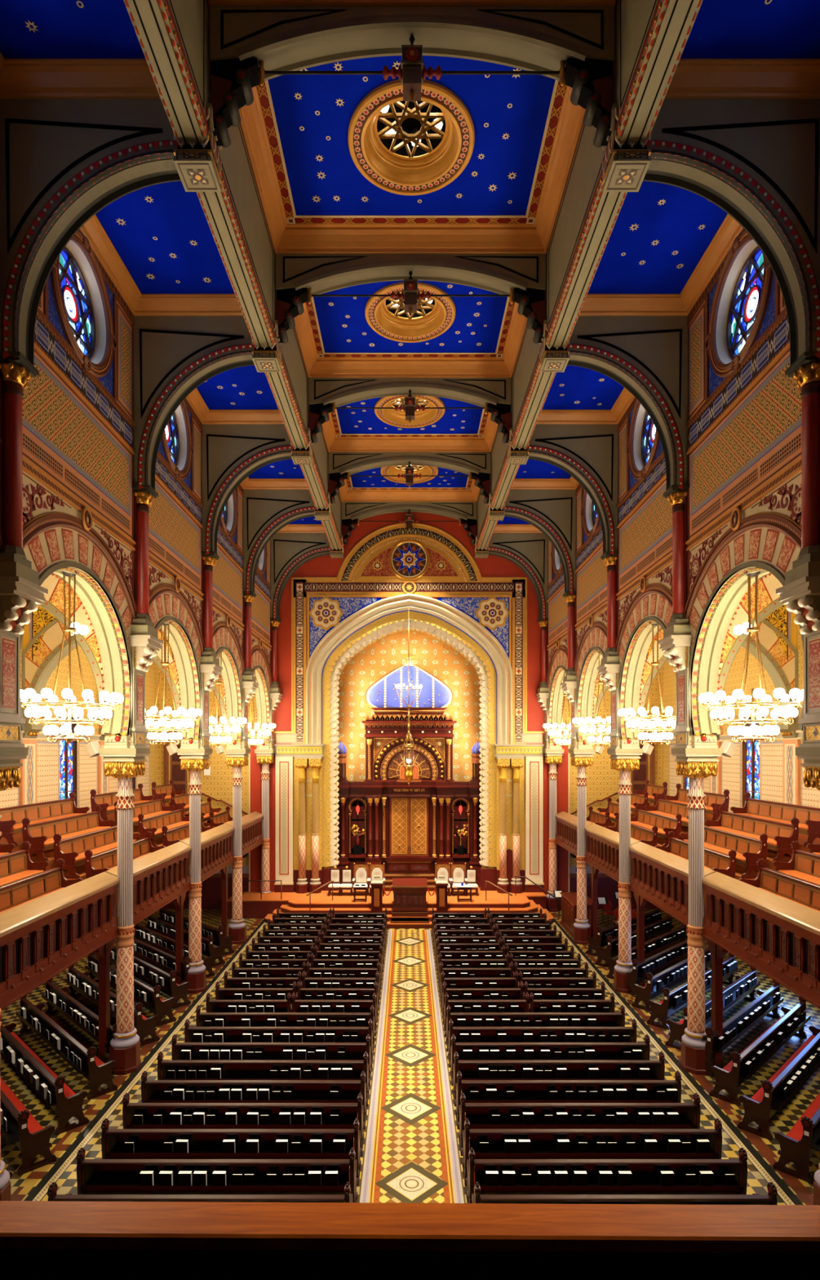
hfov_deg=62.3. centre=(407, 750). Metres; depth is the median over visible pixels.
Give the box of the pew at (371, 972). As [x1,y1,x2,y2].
[306,961,381,999]
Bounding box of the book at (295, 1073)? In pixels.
[290,1067,301,1078]
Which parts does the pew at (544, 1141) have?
panel, backrest, rail, panel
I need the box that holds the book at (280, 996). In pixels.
[277,993,285,999]
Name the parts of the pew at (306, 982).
panel, rail, backrest, panel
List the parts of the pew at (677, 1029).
panel, backrest, rail, panel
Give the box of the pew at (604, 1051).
[449,1034,650,1085]
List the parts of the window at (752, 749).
stained glass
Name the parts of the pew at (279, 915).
rail, backrest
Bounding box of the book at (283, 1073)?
[280,1070,288,1078]
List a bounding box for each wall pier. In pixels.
[0,351,48,746]
[103,313,163,748]
[180,423,222,748]
[226,494,258,748]
[256,539,282,749]
[536,537,562,749]
[560,494,593,748]
[597,423,639,748]
[657,313,718,748]
[776,351,819,746]
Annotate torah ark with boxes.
[337,653,481,891]
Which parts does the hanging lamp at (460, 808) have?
red glass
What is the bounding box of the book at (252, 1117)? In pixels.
[246,1111,258,1124]
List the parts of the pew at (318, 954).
rail, backrest, panel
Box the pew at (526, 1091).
[455,1071,681,1129]
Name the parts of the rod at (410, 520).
rod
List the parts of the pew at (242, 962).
panel, rail, backrest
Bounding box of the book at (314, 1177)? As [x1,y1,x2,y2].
[307,1170,321,1186]
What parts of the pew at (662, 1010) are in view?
panel, backrest, rail, panel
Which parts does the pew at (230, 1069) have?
panel, rail, backrest, panel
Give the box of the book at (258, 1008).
[255,1005,264,1012]
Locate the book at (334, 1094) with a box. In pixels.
[330,1090,338,1100]
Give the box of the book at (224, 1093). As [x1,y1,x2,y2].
[218,1088,230,1100]
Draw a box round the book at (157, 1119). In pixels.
[152,1115,162,1124]
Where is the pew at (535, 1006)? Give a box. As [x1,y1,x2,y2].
[528,992,614,1012]
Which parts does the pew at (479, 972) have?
panel, backrest, rail, panel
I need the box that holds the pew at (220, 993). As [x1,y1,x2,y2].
[215,981,297,1004]
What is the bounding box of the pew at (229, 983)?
[224,971,302,992]
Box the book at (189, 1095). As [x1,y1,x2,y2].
[185,1090,194,1100]
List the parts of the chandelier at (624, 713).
globe, globe, globe, globe, globe, globe, globe, globe, globe, chain, chain, globe, globe, globe, stem, globe, chain, chain, globe, globe, globe, globe, globe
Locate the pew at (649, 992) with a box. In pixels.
[631,947,711,1011]
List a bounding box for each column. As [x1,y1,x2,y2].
[0,746,28,1200]
[98,747,150,1075]
[177,748,213,993]
[223,748,250,944]
[254,749,275,893]
[294,755,308,893]
[307,755,323,893]
[496,755,511,893]
[510,755,524,893]
[543,749,564,911]
[568,748,595,944]
[607,748,643,993]
[671,747,723,1075]
[795,746,819,1205]
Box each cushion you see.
[0,870,44,885]
[0,887,64,913]
[0,1076,43,1133]
[9,1031,75,1097]
[12,813,84,830]
[44,826,111,845]
[44,1013,104,1066]
[75,839,137,862]
[106,800,146,811]
[109,852,151,869]
[133,810,171,822]
[154,821,189,835]
[164,794,180,799]
[204,812,218,818]
[328,884,341,888]
[340,884,352,888]
[354,883,368,887]
[452,883,466,888]
[467,884,478,888]
[600,812,615,818]
[631,821,666,835]
[638,794,654,799]
[648,810,688,822]
[668,852,711,869]
[672,800,713,811]
[683,839,746,862]
[710,826,777,845]
[722,1015,784,1071]
[736,813,808,830]
[751,1035,816,1102]
[758,887,819,911]
[777,870,819,884]
[786,1092,819,1141]
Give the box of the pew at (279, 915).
[276,908,332,919]
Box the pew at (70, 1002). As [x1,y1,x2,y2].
[41,977,116,1048]
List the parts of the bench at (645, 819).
panel, rail, backrest, seat, panel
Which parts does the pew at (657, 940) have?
panel, backrest, rail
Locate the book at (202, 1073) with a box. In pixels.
[198,1070,206,1078]
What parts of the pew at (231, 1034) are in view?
panel, rail, backrest, panel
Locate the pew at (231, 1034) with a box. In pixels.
[184,1018,373,1067]
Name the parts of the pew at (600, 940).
panel, backrest, rail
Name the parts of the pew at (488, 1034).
panel, backrest, rail, panel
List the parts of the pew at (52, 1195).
panel, rail, backrest, panel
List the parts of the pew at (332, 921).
backrest, rail, panel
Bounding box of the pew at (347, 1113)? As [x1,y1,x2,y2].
[122,1093,364,1155]
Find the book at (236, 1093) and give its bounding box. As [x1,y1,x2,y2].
[230,1088,242,1100]
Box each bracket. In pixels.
[173,102,222,191]
[251,320,281,372]
[290,427,312,464]
[314,492,331,520]
[329,535,343,558]
[475,535,488,558]
[488,492,505,520]
[507,427,529,464]
[539,320,569,372]
[602,102,651,191]
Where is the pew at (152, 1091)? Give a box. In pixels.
[141,1071,367,1129]
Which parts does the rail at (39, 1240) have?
handrail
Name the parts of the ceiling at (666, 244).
cornice, cornice, cornice, cornice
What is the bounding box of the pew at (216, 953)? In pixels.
[146,914,225,966]
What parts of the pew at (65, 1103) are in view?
panel, rail, backrest, panel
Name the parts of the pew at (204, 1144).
panel, rail, backrest, panel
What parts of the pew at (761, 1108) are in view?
panel, backrest, rail, panel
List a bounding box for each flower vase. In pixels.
[351,824,364,854]
[453,824,467,854]
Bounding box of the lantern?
[403,730,415,785]
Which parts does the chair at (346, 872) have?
seat frame, frame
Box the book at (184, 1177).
[177,1170,192,1186]
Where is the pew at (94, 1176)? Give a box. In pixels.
[76,1147,357,1203]
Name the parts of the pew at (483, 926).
panel, rail, backrest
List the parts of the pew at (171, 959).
rail, backrest, panel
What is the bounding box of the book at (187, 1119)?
[182,1115,192,1124]
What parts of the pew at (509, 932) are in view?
rail, backrest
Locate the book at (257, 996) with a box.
[254,993,262,999]
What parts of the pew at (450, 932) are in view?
panel, rail, backrest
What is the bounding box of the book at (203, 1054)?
[199,1049,208,1059]
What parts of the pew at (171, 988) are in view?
backrest, rail, panel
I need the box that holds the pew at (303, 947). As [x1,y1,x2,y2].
[252,937,318,955]
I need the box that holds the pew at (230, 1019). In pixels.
[195,1004,375,1051]
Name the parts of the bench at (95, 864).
panel, rail, backrest, panel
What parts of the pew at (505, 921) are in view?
backrest, rail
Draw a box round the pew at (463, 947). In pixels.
[435,937,502,971]
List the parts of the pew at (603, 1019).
panel, backrest, rail, panel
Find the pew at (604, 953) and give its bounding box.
[595,913,674,968]
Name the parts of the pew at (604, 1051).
panel, backrest, rail, panel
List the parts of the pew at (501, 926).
rail, backrest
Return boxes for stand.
[506,848,512,892]
[553,890,564,919]
[597,897,608,927]
[613,892,618,919]
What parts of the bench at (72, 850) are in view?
panel, seat, rail, backrest, panel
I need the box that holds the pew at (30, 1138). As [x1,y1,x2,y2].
[0,1076,56,1176]
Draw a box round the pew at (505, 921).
[489,913,546,926]
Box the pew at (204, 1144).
[101,1118,361,1186]
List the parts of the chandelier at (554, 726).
chain, stem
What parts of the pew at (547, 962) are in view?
backrest, rail, panel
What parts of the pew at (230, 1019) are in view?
panel, rail, backrest, panel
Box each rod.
[257,35,566,102]
[307,271,514,315]
[332,389,488,422]
[347,461,471,487]
[357,509,461,531]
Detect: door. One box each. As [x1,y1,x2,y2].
[164,730,190,802]
[630,730,655,802]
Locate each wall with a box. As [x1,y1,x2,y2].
[0,438,3,546]
[0,635,156,813]
[20,230,272,748]
[155,662,260,909]
[260,503,558,895]
[338,631,479,781]
[546,229,804,749]
[558,665,663,909]
[662,624,819,813]
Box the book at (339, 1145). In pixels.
[333,1138,346,1152]
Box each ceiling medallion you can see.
[347,79,475,195]
[364,281,456,342]
[374,395,445,427]
[380,465,438,484]
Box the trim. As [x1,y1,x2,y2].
[321,626,497,890]
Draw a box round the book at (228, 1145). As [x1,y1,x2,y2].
[222,1138,235,1152]
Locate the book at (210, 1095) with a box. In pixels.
[205,1090,214,1100]
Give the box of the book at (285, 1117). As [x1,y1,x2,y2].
[279,1111,291,1124]
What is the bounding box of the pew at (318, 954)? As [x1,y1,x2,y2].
[314,945,382,979]
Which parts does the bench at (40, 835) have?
panel, seat, backrest, rail, panel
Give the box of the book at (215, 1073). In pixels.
[210,1067,221,1078]
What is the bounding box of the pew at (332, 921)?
[329,913,386,942]
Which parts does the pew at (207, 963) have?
rail, backrest, panel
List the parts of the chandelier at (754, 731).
globe, globe, globe, globe, globe, globe, globe, globe, globe, globe, globe, globe, globe, chain, globe, globe, globe, chain, stem, globe, chain, globe, globe, chain, globe, globe, globe, globe, globe, globe, globe, globe, globe, globe, globe, globe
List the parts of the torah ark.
door, door frame, cornice, door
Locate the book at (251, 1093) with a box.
[246,1088,257,1100]
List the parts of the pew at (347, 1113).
panel, rail, backrest, panel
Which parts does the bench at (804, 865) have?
panel, backrest, rail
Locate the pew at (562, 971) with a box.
[513,961,588,982]
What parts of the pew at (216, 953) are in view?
rail, backrest, panel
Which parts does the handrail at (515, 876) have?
rail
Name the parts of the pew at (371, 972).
panel, backrest, rail, panel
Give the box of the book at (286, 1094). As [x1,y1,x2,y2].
[283,1090,291,1100]
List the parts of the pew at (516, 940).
rail, backrest, panel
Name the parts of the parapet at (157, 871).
carved panel, carved panel, carved panel, bookboard rail, carved panel, carved panel, carved panel, carved panel, carved panel, carved panel, carved panel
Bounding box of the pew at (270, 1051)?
[171,1034,371,1085]
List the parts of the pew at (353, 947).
rail, backrest, panel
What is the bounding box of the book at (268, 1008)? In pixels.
[266,1005,274,1012]
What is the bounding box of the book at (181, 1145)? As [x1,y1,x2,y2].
[175,1138,189,1152]
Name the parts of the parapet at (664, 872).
carved panel, carved panel, carved panel, carved panel, carved panel, carved panel, carved panel, bookboard rail, carved panel, carved panel, carved panel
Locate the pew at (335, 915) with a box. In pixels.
[332,907,387,935]
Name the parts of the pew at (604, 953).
panel, backrest, rail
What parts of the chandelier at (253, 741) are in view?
stem, chain, chain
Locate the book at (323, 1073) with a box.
[318,1067,328,1078]
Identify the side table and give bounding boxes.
[353,884,368,902]
[456,884,472,902]
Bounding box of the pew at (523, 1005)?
[444,992,529,1036]
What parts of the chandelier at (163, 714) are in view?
globe, globe, globe, globe, globe, globe, chain, globe, globe, chain, stem, chain, globe, globe, chain, globe, globe, globe, globe, globe, globe, globe, globe, globe, globe, globe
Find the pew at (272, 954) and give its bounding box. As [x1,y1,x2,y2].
[245,945,315,963]
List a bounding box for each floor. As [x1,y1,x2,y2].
[0,804,262,994]
[0,909,819,1205]
[555,804,819,992]
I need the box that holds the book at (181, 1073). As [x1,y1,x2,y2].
[177,1070,186,1078]
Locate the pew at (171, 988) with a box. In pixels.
[110,946,191,1008]
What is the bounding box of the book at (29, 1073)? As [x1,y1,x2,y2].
[26,1067,33,1084]
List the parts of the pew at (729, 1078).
panel, backrest, rail, panel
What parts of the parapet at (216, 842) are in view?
carved panel, carved panel, bookboard rail, carved panel, carved panel, carved panel, carved panel, carved panel, carved panel, carved panel, carved panel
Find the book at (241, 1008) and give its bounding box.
[238,1005,246,1012]
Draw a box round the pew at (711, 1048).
[704,980,784,1077]
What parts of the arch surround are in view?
spandrel panel, arch moulding, frame, spandrel panel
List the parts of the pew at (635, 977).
panel, backrest, rail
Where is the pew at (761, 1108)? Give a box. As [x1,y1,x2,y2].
[737,1025,819,1140]
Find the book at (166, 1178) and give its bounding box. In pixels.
[158,1170,173,1186]
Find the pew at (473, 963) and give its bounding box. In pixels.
[438,953,509,989]
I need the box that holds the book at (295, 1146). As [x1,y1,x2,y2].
[291,1142,301,1152]
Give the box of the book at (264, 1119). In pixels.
[260,1115,269,1124]
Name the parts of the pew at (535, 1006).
panel, backrest, rail, panel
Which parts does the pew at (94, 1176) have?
panel, rail, backrest, panel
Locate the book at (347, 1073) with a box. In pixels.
[342,1067,352,1078]
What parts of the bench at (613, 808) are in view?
panel, backrest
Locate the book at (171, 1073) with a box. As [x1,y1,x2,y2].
[167,1070,175,1078]
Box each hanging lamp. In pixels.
[355,800,359,815]
[395,606,422,785]
[458,800,462,815]
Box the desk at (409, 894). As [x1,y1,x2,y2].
[390,878,430,923]
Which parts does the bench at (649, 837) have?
panel, rail, backrest, panel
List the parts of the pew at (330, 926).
rail, backrest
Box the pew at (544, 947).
[502,937,568,955]
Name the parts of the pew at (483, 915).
rail, backrest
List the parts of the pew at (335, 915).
rail, backrest, panel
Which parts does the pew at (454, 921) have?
panel, rail, backrest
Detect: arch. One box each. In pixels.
[0,98,181,365]
[21,604,180,804]
[37,573,104,709]
[98,657,226,793]
[133,315,255,489]
[202,424,293,555]
[209,4,614,147]
[243,488,316,594]
[271,533,332,620]
[275,253,546,343]
[308,377,511,443]
[328,452,490,503]
[342,501,476,544]
[487,533,547,620]
[502,488,576,594]
[526,424,617,555]
[566,315,688,489]
[593,657,720,793]
[640,604,799,804]
[643,98,819,365]
[717,573,784,706]
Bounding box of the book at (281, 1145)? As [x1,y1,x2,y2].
[275,1138,288,1152]
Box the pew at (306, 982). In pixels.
[302,971,379,1011]
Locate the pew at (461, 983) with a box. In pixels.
[440,971,518,1011]
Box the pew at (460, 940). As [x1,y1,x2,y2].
[435,931,498,962]
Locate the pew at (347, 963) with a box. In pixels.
[311,953,382,989]
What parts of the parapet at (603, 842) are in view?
carved panel, carved panel, carved panel, carved panel, carved panel, carved panel, carved panel, carved panel, bookboard rail, carved panel, carved panel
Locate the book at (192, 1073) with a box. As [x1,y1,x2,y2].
[188,1070,196,1078]
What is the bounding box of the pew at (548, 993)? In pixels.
[523,981,605,1004]
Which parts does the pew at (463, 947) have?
panel, rail, backrest, panel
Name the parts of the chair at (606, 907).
backrest, seat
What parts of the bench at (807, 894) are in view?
panel, backrest, rail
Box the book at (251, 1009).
[248,1007,255,1012]
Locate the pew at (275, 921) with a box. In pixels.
[272,913,329,926]
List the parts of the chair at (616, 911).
backrest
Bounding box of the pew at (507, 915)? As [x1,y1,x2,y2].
[486,907,542,919]
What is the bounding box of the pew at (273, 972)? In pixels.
[231,961,306,982]
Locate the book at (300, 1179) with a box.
[294,1173,305,1186]
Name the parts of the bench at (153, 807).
panel, rail, backrest, panel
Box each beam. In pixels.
[123,0,211,145]
[196,123,276,347]
[264,290,309,448]
[299,404,328,508]
[320,454,342,549]
[476,454,497,549]
[490,404,519,508]
[511,324,556,448]
[545,122,627,347]
[613,0,703,145]
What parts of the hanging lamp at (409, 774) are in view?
chain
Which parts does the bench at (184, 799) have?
panel, rail, backrest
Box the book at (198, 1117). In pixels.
[192,1111,205,1124]
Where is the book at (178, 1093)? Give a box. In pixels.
[172,1088,184,1100]
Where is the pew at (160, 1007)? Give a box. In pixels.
[84,951,176,1026]
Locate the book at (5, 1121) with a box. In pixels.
[3,1116,8,1132]
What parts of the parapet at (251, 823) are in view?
carved panel, bookboard rail, carved panel, carved panel, carved panel, carved panel, carved panel, carved panel, carved panel, carved panel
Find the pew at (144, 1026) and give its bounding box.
[65,963,159,1046]
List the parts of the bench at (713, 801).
panel, rail, backrest, seat, panel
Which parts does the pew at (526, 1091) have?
panel, backrest, rail, panel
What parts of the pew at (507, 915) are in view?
rail, backrest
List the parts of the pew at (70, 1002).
panel, rail, backrest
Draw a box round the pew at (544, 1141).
[462,1118,722,1186]
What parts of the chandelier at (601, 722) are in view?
globe, globe, globe, globe, globe, globe, globe, chain, globe, globe, stem, globe, chain, globe, globe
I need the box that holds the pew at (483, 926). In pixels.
[433,919,492,948]
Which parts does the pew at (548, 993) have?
panel, backrest, rail, panel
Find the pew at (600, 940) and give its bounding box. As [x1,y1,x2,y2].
[586,906,662,956]
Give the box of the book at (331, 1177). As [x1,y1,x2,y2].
[324,1170,338,1186]
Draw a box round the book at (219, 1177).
[212,1170,226,1186]
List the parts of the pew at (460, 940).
panel, rail, backrest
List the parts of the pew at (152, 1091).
panel, rail, backrest, panel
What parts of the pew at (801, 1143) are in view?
panel, number plate, rail, backrest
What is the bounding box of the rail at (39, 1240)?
[0,1200,819,1279]
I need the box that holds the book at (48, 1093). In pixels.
[46,1089,51,1103]
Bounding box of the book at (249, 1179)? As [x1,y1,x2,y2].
[244,1173,254,1186]
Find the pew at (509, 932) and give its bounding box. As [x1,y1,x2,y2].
[495,924,556,940]
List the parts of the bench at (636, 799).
rail, backrest, panel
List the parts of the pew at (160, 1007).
panel, rail, backrest, panel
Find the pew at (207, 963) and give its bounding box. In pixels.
[133,921,215,977]
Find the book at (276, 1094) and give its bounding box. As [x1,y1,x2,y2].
[271,1090,280,1100]
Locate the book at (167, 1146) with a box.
[163,1142,173,1152]
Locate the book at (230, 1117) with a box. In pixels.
[224,1111,237,1124]
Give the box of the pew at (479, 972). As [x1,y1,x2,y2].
[439,961,514,999]
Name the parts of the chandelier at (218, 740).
globe, globe, chain, globe, chain, globe, stem, chain, globe, chain, globe, globe, globe, globe, globe, globe, globe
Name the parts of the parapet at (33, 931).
carved panel, carved panel, carved panel, carved panel, carved panel, bookboard rail, carved panel, carved panel, carved panel, carved panel, carved panel, carved panel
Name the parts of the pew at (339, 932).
rail, backrest, panel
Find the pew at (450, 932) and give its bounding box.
[434,924,495,955]
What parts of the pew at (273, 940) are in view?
rail, backrest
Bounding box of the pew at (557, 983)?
[518,971,596,992]
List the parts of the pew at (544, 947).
backrest, rail, panel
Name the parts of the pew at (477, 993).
panel, backrest, rail, panel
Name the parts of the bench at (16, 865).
rail, backrest, panel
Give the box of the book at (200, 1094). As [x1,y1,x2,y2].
[196,1090,204,1100]
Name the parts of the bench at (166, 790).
panel, backrest, rail, panel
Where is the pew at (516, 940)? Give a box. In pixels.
[497,931,562,947]
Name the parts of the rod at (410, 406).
rod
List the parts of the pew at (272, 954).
panel, rail, backrest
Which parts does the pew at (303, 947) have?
rail, backrest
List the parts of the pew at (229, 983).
panel, rail, backrest, panel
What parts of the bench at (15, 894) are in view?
rail, backrest, panel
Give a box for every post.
[93,937,115,1063]
[173,892,186,984]
[220,864,229,937]
[370,875,383,912]
[435,875,448,912]
[590,864,599,937]
[634,892,647,986]
[706,937,728,1068]
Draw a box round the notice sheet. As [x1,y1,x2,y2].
[204,766,210,775]
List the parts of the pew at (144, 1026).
panel, rail, backrest, panel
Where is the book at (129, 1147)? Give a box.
[124,1142,134,1152]
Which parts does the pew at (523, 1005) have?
panel, backrest, rail, panel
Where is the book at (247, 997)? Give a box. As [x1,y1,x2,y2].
[245,995,252,999]
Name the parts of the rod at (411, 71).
rod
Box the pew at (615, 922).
[613,920,635,928]
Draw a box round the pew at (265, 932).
[262,924,324,940]
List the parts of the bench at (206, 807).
backrest, panel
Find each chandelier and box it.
[20,570,124,742]
[145,622,202,745]
[208,649,246,746]
[248,670,275,746]
[543,669,571,746]
[573,649,611,746]
[618,622,676,745]
[698,570,804,742]
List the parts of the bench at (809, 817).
panel, rail, backrest, seat, panel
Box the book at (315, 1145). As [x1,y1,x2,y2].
[309,1138,322,1152]
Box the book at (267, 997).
[264,995,271,999]
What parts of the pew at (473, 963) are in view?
panel, rail, backrest, panel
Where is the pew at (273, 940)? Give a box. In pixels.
[257,931,321,947]
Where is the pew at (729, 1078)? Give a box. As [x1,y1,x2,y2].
[709,995,811,1106]
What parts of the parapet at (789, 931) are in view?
carved panel, carved panel, carved panel, carved panel, carved panel, carved panel, bookboard rail, carved panel, carved panel, carved panel, carved panel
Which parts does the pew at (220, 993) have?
panel, rail, backrest, panel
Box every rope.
[382,884,392,896]
[427,885,436,895]
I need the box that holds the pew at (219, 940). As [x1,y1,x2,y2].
[157,906,234,955]
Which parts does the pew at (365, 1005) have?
panel, rail, backrest, panel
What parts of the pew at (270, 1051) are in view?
panel, rail, backrest, panel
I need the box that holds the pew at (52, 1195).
[47,1182,352,1203]
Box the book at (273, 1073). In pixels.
[270,1070,277,1078]
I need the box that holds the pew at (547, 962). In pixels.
[509,953,581,972]
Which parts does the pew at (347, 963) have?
panel, backrest, rail, panel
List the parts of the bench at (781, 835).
panel, rail, backrest, seat, panel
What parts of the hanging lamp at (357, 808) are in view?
red glass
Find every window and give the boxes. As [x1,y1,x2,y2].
[59,246,95,359]
[60,716,76,799]
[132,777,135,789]
[164,412,179,466]
[222,502,227,525]
[591,500,597,526]
[640,411,656,466]
[684,777,688,789]
[726,245,764,359]
[742,716,759,801]
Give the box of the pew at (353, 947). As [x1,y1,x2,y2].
[318,937,383,971]
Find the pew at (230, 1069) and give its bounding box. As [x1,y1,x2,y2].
[157,1051,369,1106]
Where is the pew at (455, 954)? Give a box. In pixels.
[436,945,505,980]
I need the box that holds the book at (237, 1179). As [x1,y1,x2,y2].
[231,1173,242,1186]
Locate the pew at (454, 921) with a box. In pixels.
[432,913,489,942]
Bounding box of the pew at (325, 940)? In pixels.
[321,931,384,963]
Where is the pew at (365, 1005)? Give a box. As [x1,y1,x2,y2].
[291,992,377,1036]
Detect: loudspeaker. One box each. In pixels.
[84,740,101,757]
[166,742,177,755]
[214,744,223,754]
[595,744,604,754]
[642,742,653,755]
[720,740,737,757]
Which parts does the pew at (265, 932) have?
rail, backrest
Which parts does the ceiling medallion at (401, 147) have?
spot bulb, spot bulb, spot bulb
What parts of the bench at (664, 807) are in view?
panel, rail, backrest, seat, panel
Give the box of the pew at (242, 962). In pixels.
[239,953,311,972]
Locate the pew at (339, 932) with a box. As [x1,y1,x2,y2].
[324,924,385,955]
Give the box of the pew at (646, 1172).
[466,1147,747,1203]
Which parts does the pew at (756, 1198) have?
panel, backrest, rail, panel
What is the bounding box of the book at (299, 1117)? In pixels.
[293,1111,305,1124]
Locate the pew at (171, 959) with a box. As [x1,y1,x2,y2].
[133,937,190,992]
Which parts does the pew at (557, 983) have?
panel, backrest, rail, panel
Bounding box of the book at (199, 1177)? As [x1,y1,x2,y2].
[192,1170,207,1186]
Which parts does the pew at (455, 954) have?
panel, rail, backrest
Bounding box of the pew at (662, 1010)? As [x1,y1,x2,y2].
[646,952,737,1030]
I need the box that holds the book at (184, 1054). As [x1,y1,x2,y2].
[180,1049,191,1059]
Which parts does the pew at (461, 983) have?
panel, rail, backrest, panel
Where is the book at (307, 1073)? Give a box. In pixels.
[303,1070,311,1078]
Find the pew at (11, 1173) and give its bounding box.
[7,1170,12,1178]
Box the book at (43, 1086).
[40,1082,48,1099]
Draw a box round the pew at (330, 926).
[327,919,386,948]
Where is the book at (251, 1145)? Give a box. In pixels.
[245,1138,259,1152]
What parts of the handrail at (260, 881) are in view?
rail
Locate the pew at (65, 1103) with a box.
[0,1022,88,1135]
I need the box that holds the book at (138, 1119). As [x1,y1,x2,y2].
[133,1115,143,1124]
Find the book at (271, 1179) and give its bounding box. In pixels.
[266,1173,276,1186]
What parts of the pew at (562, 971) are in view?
backrest, rail, panel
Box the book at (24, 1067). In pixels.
[22,1064,30,1077]
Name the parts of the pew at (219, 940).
rail, backrest, panel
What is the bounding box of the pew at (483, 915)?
[431,907,487,936]
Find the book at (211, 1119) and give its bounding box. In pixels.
[206,1115,215,1124]
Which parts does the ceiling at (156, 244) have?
cornice, cornice, cornice, cornice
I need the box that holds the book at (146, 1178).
[138,1170,154,1186]
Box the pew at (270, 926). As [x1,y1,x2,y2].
[267,919,327,933]
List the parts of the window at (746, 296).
coloured glass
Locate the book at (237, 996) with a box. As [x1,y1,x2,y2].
[234,993,242,999]
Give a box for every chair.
[328,866,341,896]
[340,866,352,896]
[352,862,368,896]
[368,862,385,896]
[435,862,451,896]
[451,862,467,896]
[465,866,478,896]
[603,899,617,924]
[611,907,618,926]
[631,902,635,910]
[631,909,636,918]
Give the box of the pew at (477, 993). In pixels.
[442,981,524,1022]
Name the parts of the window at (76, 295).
coloured glass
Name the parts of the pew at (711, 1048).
panel, backrest, rail, panel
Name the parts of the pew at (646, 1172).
panel, backrest, rail, panel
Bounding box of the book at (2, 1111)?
[0,1108,3,1124]
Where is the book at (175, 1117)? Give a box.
[168,1111,182,1124]
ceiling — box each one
[0,0,325,533]
[208,0,616,501]
[493,0,819,533]
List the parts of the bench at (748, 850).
panel, rail, backrest, seat, panel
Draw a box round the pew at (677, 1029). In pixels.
[665,965,760,1049]
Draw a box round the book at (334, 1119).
[329,1115,338,1124]
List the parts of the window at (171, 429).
coloured glass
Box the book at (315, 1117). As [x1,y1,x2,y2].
[310,1111,322,1124]
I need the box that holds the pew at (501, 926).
[492,919,551,939]
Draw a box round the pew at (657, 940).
[606,922,688,979]
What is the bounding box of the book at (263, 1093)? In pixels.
[257,1088,269,1100]
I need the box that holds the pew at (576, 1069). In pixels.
[453,1051,665,1106]
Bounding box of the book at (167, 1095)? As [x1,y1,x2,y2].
[164,1090,172,1100]
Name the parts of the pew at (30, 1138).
rail, backrest, panel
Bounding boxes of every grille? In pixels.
[84,742,95,756]
[166,744,174,755]
[214,746,221,754]
[373,101,448,159]
[383,297,437,319]
[389,398,431,411]
[393,465,426,471]
[598,746,604,754]
[645,744,653,755]
[726,742,737,756]
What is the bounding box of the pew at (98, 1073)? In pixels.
[15,994,117,1100]
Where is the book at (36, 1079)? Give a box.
[32,1074,39,1090]
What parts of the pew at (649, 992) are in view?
panel, rail, backrest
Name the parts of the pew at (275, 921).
rail, backrest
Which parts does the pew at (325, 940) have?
rail, backrest, panel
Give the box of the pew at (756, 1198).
[471,1182,777,1204]
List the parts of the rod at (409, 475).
rod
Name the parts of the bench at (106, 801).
panel, seat, rail, backrest, panel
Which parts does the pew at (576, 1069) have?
panel, rail, backrest, panel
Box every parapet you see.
[0,871,119,1010]
[105,841,191,925]
[180,823,234,882]
[225,811,263,856]
[555,811,594,856]
[584,823,639,882]
[628,841,716,924]
[702,871,819,1008]
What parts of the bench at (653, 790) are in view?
panel, seat, rail, backrest, panel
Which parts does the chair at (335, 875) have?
seat frame, frame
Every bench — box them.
[0,791,89,846]
[0,840,49,885]
[0,843,15,855]
[0,858,83,913]
[22,804,115,862]
[53,825,140,879]
[84,831,165,878]
[89,783,154,821]
[114,794,174,826]
[137,804,189,846]
[151,779,183,806]
[161,814,214,847]
[170,789,202,817]
[200,797,221,826]
[208,806,232,827]
[586,806,610,827]
[597,797,619,826]
[604,814,658,847]
[616,791,648,817]
[631,804,682,846]
[635,779,667,806]
[644,794,706,833]
[654,831,737,878]
[665,783,729,820]
[680,826,768,879]
[705,804,799,862]
[730,791,819,846]
[738,858,819,911]
[772,840,819,884]
[806,843,819,854]
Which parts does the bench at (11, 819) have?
panel, seat, rail, backrest, panel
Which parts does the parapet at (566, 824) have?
carved panel, carved panel, carved panel, carved panel, carved panel, carved panel, carved panel, carved panel, bookboard rail, carved panel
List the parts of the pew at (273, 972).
panel, rail, backrest, panel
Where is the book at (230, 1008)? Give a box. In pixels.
[227,1005,236,1012]
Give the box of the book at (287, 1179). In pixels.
[282,1173,293,1186]
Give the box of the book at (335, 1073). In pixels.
[330,1067,341,1078]
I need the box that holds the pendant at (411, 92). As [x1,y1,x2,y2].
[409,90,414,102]
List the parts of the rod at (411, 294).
rod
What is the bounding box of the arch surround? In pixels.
[274,522,545,893]
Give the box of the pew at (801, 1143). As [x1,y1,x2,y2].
[773,1092,819,1183]
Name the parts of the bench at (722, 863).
panel, rail, backrest, panel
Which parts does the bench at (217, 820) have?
panel, rail, backrest, panel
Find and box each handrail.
[201,792,248,814]
[230,880,281,899]
[306,880,333,910]
[484,880,512,910]
[515,875,561,912]
[571,791,619,814]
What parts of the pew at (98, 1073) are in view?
panel, rail, backrest, panel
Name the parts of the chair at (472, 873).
frame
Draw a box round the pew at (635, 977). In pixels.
[626,939,688,995]
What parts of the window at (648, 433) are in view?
coloured glass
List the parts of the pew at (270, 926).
backrest, rail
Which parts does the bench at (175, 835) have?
panel, rail, backrest, panel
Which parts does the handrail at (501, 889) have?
rail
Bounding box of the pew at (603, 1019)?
[445,1004,625,1051]
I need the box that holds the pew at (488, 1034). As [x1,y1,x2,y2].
[448,1018,637,1067]

